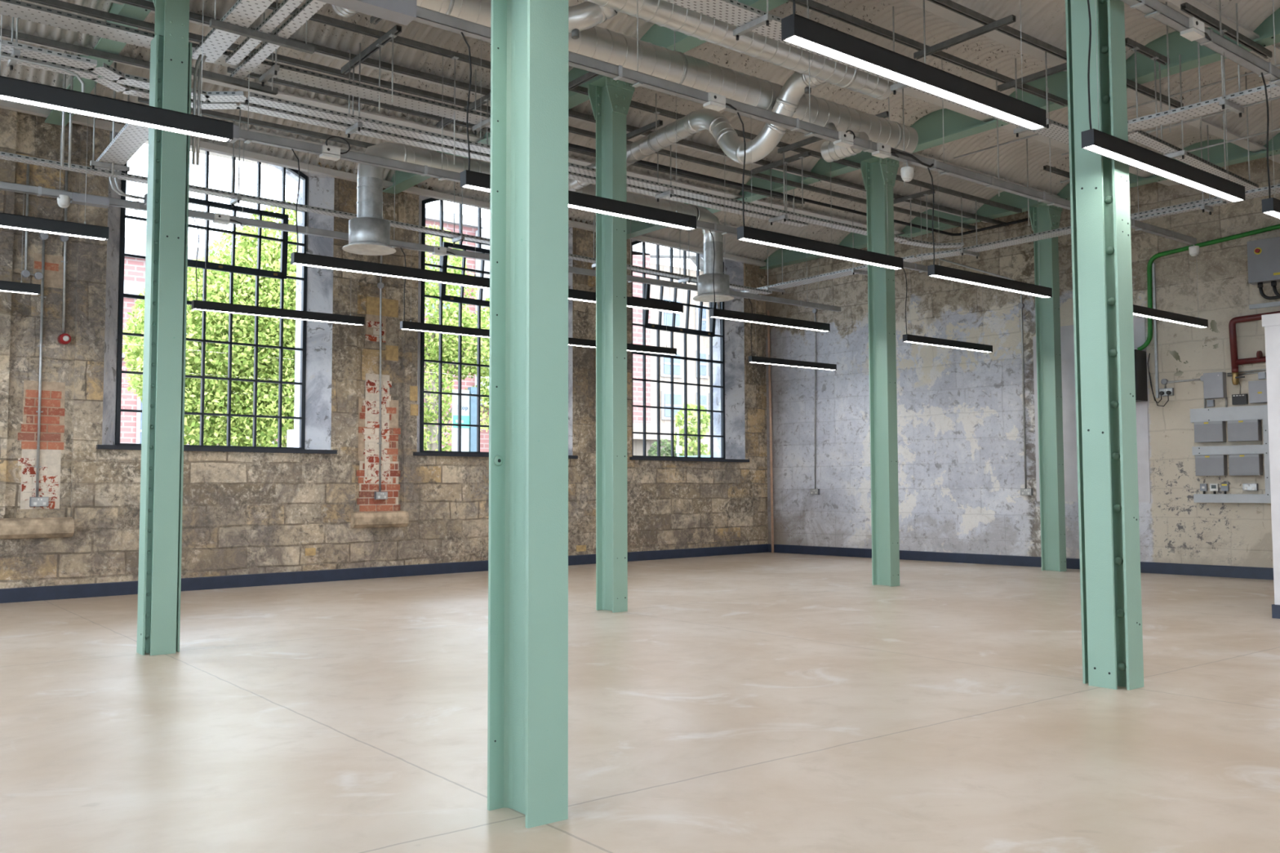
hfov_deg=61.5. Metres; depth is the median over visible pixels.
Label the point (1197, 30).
box
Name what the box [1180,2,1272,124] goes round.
rail
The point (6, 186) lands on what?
lighting trunking
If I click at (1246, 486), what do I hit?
double socket
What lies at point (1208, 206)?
tray
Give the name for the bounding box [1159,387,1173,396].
double socket
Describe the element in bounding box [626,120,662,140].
rail
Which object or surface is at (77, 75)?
conduit
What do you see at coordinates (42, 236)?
conduit
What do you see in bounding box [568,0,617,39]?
duct
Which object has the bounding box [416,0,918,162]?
duct
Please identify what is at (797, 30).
lamp
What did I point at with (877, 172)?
steel column
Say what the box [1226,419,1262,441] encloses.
unit
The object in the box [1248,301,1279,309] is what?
wall rail
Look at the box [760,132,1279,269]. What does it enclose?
steel beam
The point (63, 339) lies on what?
fire alarm
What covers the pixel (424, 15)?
lighting trunking
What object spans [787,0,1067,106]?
rail
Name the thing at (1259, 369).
conduit
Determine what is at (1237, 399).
electrical box
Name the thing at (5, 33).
rail
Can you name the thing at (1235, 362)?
pipe
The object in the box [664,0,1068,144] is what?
cable tray
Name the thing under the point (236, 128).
box
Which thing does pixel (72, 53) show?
rod
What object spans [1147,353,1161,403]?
plug flex
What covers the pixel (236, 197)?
cable tray
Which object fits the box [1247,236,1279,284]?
electrical box
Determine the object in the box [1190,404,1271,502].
mounting frame
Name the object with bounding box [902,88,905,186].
rod
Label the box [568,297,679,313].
diffuser
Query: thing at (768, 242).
diffuser
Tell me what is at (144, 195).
junction box
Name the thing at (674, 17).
duct
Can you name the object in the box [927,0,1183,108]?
rail
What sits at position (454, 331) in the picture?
diffuser
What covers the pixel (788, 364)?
diffuser
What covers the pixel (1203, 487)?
wall switch
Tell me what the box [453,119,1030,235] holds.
pipe
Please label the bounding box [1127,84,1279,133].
tray
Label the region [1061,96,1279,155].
conduit
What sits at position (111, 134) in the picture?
conduit
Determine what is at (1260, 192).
cable tray
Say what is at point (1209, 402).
wall switch
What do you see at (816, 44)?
diffuser
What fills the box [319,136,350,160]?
box
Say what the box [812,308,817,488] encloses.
conduit
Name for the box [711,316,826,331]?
diffuser
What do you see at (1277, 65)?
conduit
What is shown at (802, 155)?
rail
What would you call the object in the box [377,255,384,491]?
conduit
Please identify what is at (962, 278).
diffuser
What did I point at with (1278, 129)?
conduit
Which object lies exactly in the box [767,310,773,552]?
copper pipe
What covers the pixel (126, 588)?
baseboard
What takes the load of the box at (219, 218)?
attached to the lighting trunking at (6, 186)
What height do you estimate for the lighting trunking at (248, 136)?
1.835 m
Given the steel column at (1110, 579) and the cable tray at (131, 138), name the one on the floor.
the steel column at (1110, 579)
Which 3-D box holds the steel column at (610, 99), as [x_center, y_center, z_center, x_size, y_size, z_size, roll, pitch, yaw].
[-0.230,-0.688,8.840,0.283,4.370,0.295,2,-4,-38]
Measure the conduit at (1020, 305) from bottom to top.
3.020 m
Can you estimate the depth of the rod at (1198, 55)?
7.88 m
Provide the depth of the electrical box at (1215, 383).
11.78 m
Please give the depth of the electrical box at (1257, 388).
11.48 m
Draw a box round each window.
[96,138,337,453]
[413,197,577,458]
[629,240,749,462]
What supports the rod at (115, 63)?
hanging from the ceiling
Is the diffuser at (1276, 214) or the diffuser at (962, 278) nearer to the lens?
the diffuser at (1276, 214)
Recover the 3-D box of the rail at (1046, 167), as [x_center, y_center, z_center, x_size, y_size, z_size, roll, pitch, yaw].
[4.876,-2.690,11.771,1.600,0.042,0.041,2,-4,-38]
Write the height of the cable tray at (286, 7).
0.030 m
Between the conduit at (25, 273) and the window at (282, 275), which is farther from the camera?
the window at (282, 275)
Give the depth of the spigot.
6.72 m
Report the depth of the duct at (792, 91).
8.50 m
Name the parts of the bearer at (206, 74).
hanger rod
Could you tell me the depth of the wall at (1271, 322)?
8.14 m
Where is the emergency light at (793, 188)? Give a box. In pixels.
[792,188,794,212]
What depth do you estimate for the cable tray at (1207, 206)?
10.04 m
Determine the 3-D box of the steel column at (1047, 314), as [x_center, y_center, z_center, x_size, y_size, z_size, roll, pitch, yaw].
[4.879,-0.481,12.798,0.283,4.370,0.295,2,-4,-38]
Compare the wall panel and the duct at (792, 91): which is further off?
the wall panel
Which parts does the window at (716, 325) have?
vent frame, sill, glass pane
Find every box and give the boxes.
[70,192,109,208]
[143,193,146,204]
[212,213,241,225]
[229,124,239,142]
[317,0,417,25]
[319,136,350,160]
[431,245,455,256]
[702,91,737,111]
[833,129,854,147]
[871,142,898,158]
[1179,16,1211,41]
[1203,372,1226,399]
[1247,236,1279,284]
[1248,380,1266,403]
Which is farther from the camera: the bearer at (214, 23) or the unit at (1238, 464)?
the unit at (1238, 464)
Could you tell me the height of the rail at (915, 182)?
0.042 m
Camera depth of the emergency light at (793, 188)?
12.28 m
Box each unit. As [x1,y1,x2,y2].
[1194,421,1226,442]
[1195,454,1227,475]
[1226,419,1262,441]
[1228,453,1262,475]
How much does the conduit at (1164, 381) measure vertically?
0.119 m
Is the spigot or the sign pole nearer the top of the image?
the spigot
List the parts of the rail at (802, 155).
drop rod, drop rod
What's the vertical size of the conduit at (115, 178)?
0.481 m
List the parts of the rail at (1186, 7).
drop rod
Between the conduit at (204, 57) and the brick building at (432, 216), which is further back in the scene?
the brick building at (432, 216)
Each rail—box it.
[0,27,150,68]
[137,97,374,147]
[226,66,804,204]
[267,1,860,204]
[341,25,401,111]
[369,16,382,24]
[436,92,490,144]
[568,71,599,91]
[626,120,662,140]
[751,151,810,210]
[777,111,888,153]
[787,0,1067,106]
[893,189,934,239]
[895,174,1022,213]
[913,14,1015,59]
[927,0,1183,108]
[997,62,1066,91]
[1043,164,1069,177]
[1124,37,1169,137]
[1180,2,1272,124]
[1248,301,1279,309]
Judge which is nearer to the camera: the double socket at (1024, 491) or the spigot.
the spigot
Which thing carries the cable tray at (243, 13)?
on the bearer at (214, 23)
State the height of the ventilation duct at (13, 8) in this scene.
0.527 m
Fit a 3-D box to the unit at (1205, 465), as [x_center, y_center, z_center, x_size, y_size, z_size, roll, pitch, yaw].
[6.277,0.429,11.826,0.106,0.225,0.293,3,-4,-43]
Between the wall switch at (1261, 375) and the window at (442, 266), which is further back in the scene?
the window at (442, 266)
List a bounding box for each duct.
[0,0,490,134]
[356,142,723,274]
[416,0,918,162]
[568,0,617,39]
[568,71,826,191]
[583,0,893,100]
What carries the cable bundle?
attached to the lighting trunking at (424, 15)
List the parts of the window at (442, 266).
frame, vent frame, sill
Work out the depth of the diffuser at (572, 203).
6.31 m
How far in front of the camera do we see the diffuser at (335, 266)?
8.12 m
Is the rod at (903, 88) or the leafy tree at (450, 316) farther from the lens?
the leafy tree at (450, 316)
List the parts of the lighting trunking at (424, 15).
linear lamp, linear lamp, linear lamp, linear lamp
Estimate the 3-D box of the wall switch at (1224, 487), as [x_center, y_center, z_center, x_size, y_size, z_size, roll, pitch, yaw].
[6.387,0.681,11.745,0.038,0.113,0.073,3,-4,-43]
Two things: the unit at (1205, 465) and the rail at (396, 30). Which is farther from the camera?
the unit at (1205, 465)
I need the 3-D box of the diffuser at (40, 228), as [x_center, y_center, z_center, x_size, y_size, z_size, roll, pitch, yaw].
[-4.050,-1.227,6.412,1.576,0.004,0.050,2,-4,-38]
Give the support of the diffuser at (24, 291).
attached to the lighting trunking at (6, 186)
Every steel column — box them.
[136,0,191,655]
[487,0,568,828]
[587,75,635,613]
[859,155,899,586]
[1028,202,1066,571]
[1065,0,1143,690]
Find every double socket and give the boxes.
[29,497,48,506]
[373,491,387,499]
[809,488,819,494]
[1020,488,1033,495]
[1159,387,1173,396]
[1242,483,1257,490]
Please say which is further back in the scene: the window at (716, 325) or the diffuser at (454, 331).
the window at (716, 325)
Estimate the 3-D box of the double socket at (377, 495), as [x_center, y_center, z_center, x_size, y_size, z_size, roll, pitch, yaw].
[-2.901,0.774,12.060,0.146,0.086,0.048,3,-4,-43]
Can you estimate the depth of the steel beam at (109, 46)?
8.25 m
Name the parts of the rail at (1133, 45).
drop rod, drop rod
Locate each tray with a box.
[0,0,907,242]
[0,51,808,226]
[0,109,772,294]
[25,0,975,230]
[89,80,148,174]
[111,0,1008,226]
[191,0,275,62]
[225,0,304,65]
[230,0,325,79]
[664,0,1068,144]
[740,183,1279,294]
[898,238,964,248]
[1127,0,1279,133]
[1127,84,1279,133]
[1128,54,1258,190]
[1128,129,1258,190]
[1130,124,1226,221]
[1130,199,1226,221]
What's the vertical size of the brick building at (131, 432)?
8.200 m
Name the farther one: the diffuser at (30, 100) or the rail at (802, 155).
the rail at (802, 155)
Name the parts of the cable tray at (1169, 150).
hanger rod, hanger rod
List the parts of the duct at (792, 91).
damper handle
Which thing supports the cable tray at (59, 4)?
attached to the steel beam at (660, 36)
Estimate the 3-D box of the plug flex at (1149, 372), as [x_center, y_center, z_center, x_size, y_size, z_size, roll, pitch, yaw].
[5.913,-0.427,12.258,0.020,0.405,0.226,2,-4,-33]
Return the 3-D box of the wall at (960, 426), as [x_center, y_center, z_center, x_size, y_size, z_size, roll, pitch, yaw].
[8.272,-1.008,10.122,0.400,5.100,18.850,3,-4,-43]
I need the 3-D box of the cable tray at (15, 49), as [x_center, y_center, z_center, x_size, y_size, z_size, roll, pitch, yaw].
[-1.705,-2.538,8.565,11.700,0.677,0.304,2,-4,-38]
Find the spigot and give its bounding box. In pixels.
[331,4,358,17]
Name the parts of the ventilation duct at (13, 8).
hanger rod, hanger rod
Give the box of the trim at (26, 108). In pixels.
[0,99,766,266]
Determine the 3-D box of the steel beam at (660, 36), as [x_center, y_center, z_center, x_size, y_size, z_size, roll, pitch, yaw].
[2.163,-3.337,5.919,0.170,0.584,16.328,2,-4,-38]
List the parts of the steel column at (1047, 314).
gusset plate, head plate, gusset plate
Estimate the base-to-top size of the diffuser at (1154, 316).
0.004 m
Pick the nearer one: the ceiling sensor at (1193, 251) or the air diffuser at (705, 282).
the ceiling sensor at (1193, 251)
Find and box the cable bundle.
[890,148,933,168]
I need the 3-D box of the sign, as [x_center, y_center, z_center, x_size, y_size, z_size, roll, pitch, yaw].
[-4.028,0.896,24.811,0.670,3.630,0.150,2,-4,-38]
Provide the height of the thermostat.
0.113 m
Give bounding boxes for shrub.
[647,438,689,456]
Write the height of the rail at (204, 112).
0.042 m
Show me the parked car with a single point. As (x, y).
(707, 455)
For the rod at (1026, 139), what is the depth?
11.21 m
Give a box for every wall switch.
[1200,484,1208,493]
[1206,400,1214,406]
[1220,484,1229,493]
[1257,372,1266,379]
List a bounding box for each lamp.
[0,0,233,142]
[781,0,1279,218]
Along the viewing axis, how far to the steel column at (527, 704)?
3.34 m
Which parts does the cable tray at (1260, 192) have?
hanger rod, hanger rod, hanger rod, hanger rod, hanger rod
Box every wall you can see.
[0,107,768,588]
[764,157,1279,568]
[1261,312,1279,618]
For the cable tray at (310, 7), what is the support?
on the bearer at (214, 23)
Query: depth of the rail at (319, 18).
8.29 m
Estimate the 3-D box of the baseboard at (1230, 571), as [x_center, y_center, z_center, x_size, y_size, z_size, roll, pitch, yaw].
[8.075,1.472,9.894,0.034,0.125,18.000,3,-4,-43]
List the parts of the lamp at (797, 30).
linear lamp, lighting trunking, linear lamp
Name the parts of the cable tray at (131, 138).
hanger rod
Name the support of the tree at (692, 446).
on the ground
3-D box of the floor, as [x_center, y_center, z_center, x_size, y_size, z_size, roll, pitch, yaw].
[0.994,1.289,5.157,20.000,0.001,19.000,2,-4,-38]
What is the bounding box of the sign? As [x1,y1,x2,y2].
[451,386,476,451]
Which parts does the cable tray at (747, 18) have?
hanger rod, hanger rod, hanger rod, hanger rod, hanger rod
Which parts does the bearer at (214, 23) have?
hanger rod, hanger rod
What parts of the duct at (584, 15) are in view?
damper handle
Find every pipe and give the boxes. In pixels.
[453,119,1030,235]
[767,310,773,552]
[1137,223,1279,398]
[1228,311,1279,385]
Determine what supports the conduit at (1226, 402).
attached to the wall at (960, 426)
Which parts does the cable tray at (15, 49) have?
hanger rod, hanger rod, hanger rod, hanger rod, hanger rod, hanger rod, hanger rod, hanger rod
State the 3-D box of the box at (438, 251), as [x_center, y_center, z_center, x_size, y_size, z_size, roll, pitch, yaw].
[-2.026,-1.809,11.131,0.242,0.078,0.073,2,-4,-38]
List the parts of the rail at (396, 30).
drop rod, drop rod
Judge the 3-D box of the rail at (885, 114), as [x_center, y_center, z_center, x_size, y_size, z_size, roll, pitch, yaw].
[1.782,-2.736,10.046,0.041,0.042,1.340,2,-4,-38]
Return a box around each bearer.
[191,9,278,95]
[209,0,314,53]
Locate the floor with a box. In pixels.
[0,552,1279,852]
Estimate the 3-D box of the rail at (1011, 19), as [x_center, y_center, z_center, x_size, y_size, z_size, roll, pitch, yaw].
[2.373,-2.858,7.915,0.041,0.042,0.850,2,-4,-38]
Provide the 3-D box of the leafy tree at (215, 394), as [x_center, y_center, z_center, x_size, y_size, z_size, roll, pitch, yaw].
[-7.106,-0.987,20.466,3.877,6.919,5.266,-3,-4,43]
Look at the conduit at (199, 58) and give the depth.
6.83 m
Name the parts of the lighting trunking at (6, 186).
linear lamp, linear lamp, linear lamp, linear lamp, linear lamp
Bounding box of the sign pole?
[675,426,681,456]
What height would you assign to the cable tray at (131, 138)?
0.767 m
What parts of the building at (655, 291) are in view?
pane, pane, pane, pane, pane, pane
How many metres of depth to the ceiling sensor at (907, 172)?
7.99 m
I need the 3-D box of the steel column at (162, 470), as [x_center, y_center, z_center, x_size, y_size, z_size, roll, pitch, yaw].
[-2.953,-0.799,6.707,0.283,4.370,0.302,2,-4,-38]
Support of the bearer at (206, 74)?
hanging from the ceiling
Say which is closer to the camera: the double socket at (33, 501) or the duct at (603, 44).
the duct at (603, 44)
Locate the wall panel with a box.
[1032,316,1151,502]
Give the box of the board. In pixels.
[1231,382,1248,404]
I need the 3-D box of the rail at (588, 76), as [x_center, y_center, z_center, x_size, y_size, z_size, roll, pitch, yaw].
[-0.438,-2.807,8.665,0.041,0.042,0.700,2,-4,-38]
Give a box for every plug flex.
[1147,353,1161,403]
[1149,372,1168,406]
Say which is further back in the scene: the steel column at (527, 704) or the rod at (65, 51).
the rod at (65, 51)
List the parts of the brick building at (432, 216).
pane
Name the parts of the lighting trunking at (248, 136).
linear lamp, linear lamp, linear lamp, linear lamp, linear lamp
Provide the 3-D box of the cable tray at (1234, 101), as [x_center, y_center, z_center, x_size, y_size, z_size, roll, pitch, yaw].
[4.172,-2.564,7.278,0.304,0.807,2.260,2,-4,-40]
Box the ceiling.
[0,0,1279,261]
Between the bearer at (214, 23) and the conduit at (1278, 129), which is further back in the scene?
the conduit at (1278, 129)
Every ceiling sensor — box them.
[57,190,70,208]
[900,161,913,182]
[1188,244,1199,256]
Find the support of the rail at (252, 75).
attached to the steel beam at (660, 36)
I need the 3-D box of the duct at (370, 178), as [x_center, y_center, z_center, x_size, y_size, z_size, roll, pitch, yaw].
[-0.754,-2.028,10.343,4.129,0.739,0.219,2,-4,-38]
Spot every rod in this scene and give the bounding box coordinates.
[61,50,66,167]
[68,52,74,168]
[111,62,116,175]
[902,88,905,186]
[995,68,999,196]
[1026,138,1029,226]
[1165,1,1171,132]
[1197,42,1201,126]
[1222,110,1226,169]
[1244,71,1250,181]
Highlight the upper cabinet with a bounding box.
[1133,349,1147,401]
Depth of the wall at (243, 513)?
11.70 m
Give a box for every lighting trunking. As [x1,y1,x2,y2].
[0,14,992,352]
[0,79,840,370]
[413,0,1208,328]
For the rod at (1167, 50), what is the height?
1.000 m
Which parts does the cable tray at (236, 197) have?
hanger rod, hanger rod, hanger rod, hanger rod, hanger rod, hanger rod, hanger rod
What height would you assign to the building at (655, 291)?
8.900 m
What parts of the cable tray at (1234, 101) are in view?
hanger rod, hanger rod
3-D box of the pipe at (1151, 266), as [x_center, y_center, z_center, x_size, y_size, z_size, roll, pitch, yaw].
[6.772,-1.323,11.409,0.074,1.884,2.951,3,-4,-43]
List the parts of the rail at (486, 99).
drop rod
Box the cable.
[1257,280,1279,299]
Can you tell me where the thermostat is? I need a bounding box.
[1209,484,1218,493]
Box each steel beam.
[44,0,153,126]
[382,0,788,194]
[626,7,1279,239]
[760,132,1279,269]
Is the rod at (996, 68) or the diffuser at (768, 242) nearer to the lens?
the diffuser at (768, 242)
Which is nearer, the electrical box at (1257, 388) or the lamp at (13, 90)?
the lamp at (13, 90)
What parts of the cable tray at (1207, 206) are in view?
hanger rod, hanger rod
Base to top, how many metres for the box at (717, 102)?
0.078 m
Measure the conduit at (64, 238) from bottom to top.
1.510 m
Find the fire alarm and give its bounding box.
[57,333,71,344]
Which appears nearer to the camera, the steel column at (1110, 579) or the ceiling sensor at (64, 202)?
the steel column at (1110, 579)
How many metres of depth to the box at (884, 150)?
7.80 m
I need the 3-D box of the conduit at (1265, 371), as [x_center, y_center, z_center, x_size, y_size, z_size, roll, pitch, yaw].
[6.693,-0.587,11.465,0.017,0.046,0.801,3,-4,-43]
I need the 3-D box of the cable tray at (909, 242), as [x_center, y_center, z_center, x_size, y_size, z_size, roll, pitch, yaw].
[3.311,-2.077,12.259,0.816,0.030,0.252,1,-3,-17]
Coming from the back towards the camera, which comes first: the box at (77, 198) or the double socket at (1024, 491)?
the double socket at (1024, 491)
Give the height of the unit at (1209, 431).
0.225 m
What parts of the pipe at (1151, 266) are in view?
cable clip rail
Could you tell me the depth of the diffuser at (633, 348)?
12.70 m
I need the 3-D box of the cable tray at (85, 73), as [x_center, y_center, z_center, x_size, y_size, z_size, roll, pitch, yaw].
[-2.375,-2.294,8.273,10.300,0.030,0.294,2,-4,-38]
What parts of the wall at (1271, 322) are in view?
skirting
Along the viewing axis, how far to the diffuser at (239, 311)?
10.06 m
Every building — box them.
[120,238,295,447]
[423,208,489,452]
[632,248,710,456]
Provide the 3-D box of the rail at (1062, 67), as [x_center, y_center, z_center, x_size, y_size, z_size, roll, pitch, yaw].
[3.239,-2.822,8.592,0.041,0.042,0.850,2,-4,-38]
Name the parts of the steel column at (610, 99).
gusset plate, head plate, gusset plate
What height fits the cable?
0.193 m
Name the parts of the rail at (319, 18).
drop rod, drop rod, drop rod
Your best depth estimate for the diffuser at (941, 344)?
12.38 m
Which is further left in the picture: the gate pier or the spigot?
the gate pier
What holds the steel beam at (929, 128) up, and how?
attached to the ceiling
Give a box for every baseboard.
[0,543,768,603]
[768,543,1273,579]
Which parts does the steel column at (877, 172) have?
gusset plate, head plate, gusset plate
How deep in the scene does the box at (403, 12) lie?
5.43 m
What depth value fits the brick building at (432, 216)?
34.02 m
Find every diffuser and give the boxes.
[0,94,228,142]
[0,225,105,239]
[0,289,37,294]
[193,308,360,325]
[293,262,488,288]
[342,217,395,255]
[402,328,489,337]
[463,184,692,230]
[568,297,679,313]
[568,344,675,355]
[693,273,734,302]
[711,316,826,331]
[739,238,900,269]
[754,362,833,370]
[786,35,1042,129]
[904,341,989,352]
[930,275,1048,297]
[1084,145,1242,201]
[1133,313,1205,327]
[1264,210,1279,217]
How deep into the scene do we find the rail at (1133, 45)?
8.25 m
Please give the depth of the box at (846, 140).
7.55 m
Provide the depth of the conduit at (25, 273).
9.76 m
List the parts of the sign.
sign panel, sign post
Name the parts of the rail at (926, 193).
drop rod, drop rod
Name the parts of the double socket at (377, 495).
socket plate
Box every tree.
[122,200,297,447]
[423,224,489,451]
[670,403,710,456]
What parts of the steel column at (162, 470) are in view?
splice plate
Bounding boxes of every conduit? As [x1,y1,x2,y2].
[0,54,84,93]
[22,164,43,279]
[34,232,48,497]
[59,170,68,333]
[109,133,138,199]
[114,169,145,199]
[191,53,201,164]
[195,55,206,165]
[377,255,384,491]
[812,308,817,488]
[938,257,1026,488]
[953,63,1279,159]
[1060,128,1279,183]
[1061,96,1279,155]
[1160,375,1203,388]
[1225,397,1227,407]
[1226,368,1266,373]
[1227,370,1266,376]
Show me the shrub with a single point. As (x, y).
(667, 452)
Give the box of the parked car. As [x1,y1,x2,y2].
[682,454,710,457]
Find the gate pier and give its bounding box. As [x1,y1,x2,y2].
[286,429,293,447]
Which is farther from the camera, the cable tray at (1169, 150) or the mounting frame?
the mounting frame
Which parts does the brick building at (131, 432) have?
pane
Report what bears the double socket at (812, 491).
attached to the wall at (960, 426)
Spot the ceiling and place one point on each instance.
(1044, 20)
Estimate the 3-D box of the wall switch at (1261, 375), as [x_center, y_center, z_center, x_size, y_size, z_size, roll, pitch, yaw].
[6.659,-0.544,11.512,0.044,0.070,0.070,3,-4,-43]
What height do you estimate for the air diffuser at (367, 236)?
0.249 m
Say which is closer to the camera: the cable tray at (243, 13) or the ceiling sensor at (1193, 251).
the cable tray at (243, 13)
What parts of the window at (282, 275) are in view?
sill, vent frame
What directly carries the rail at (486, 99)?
attached to the rail at (252, 75)
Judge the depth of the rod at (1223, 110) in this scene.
8.89 m

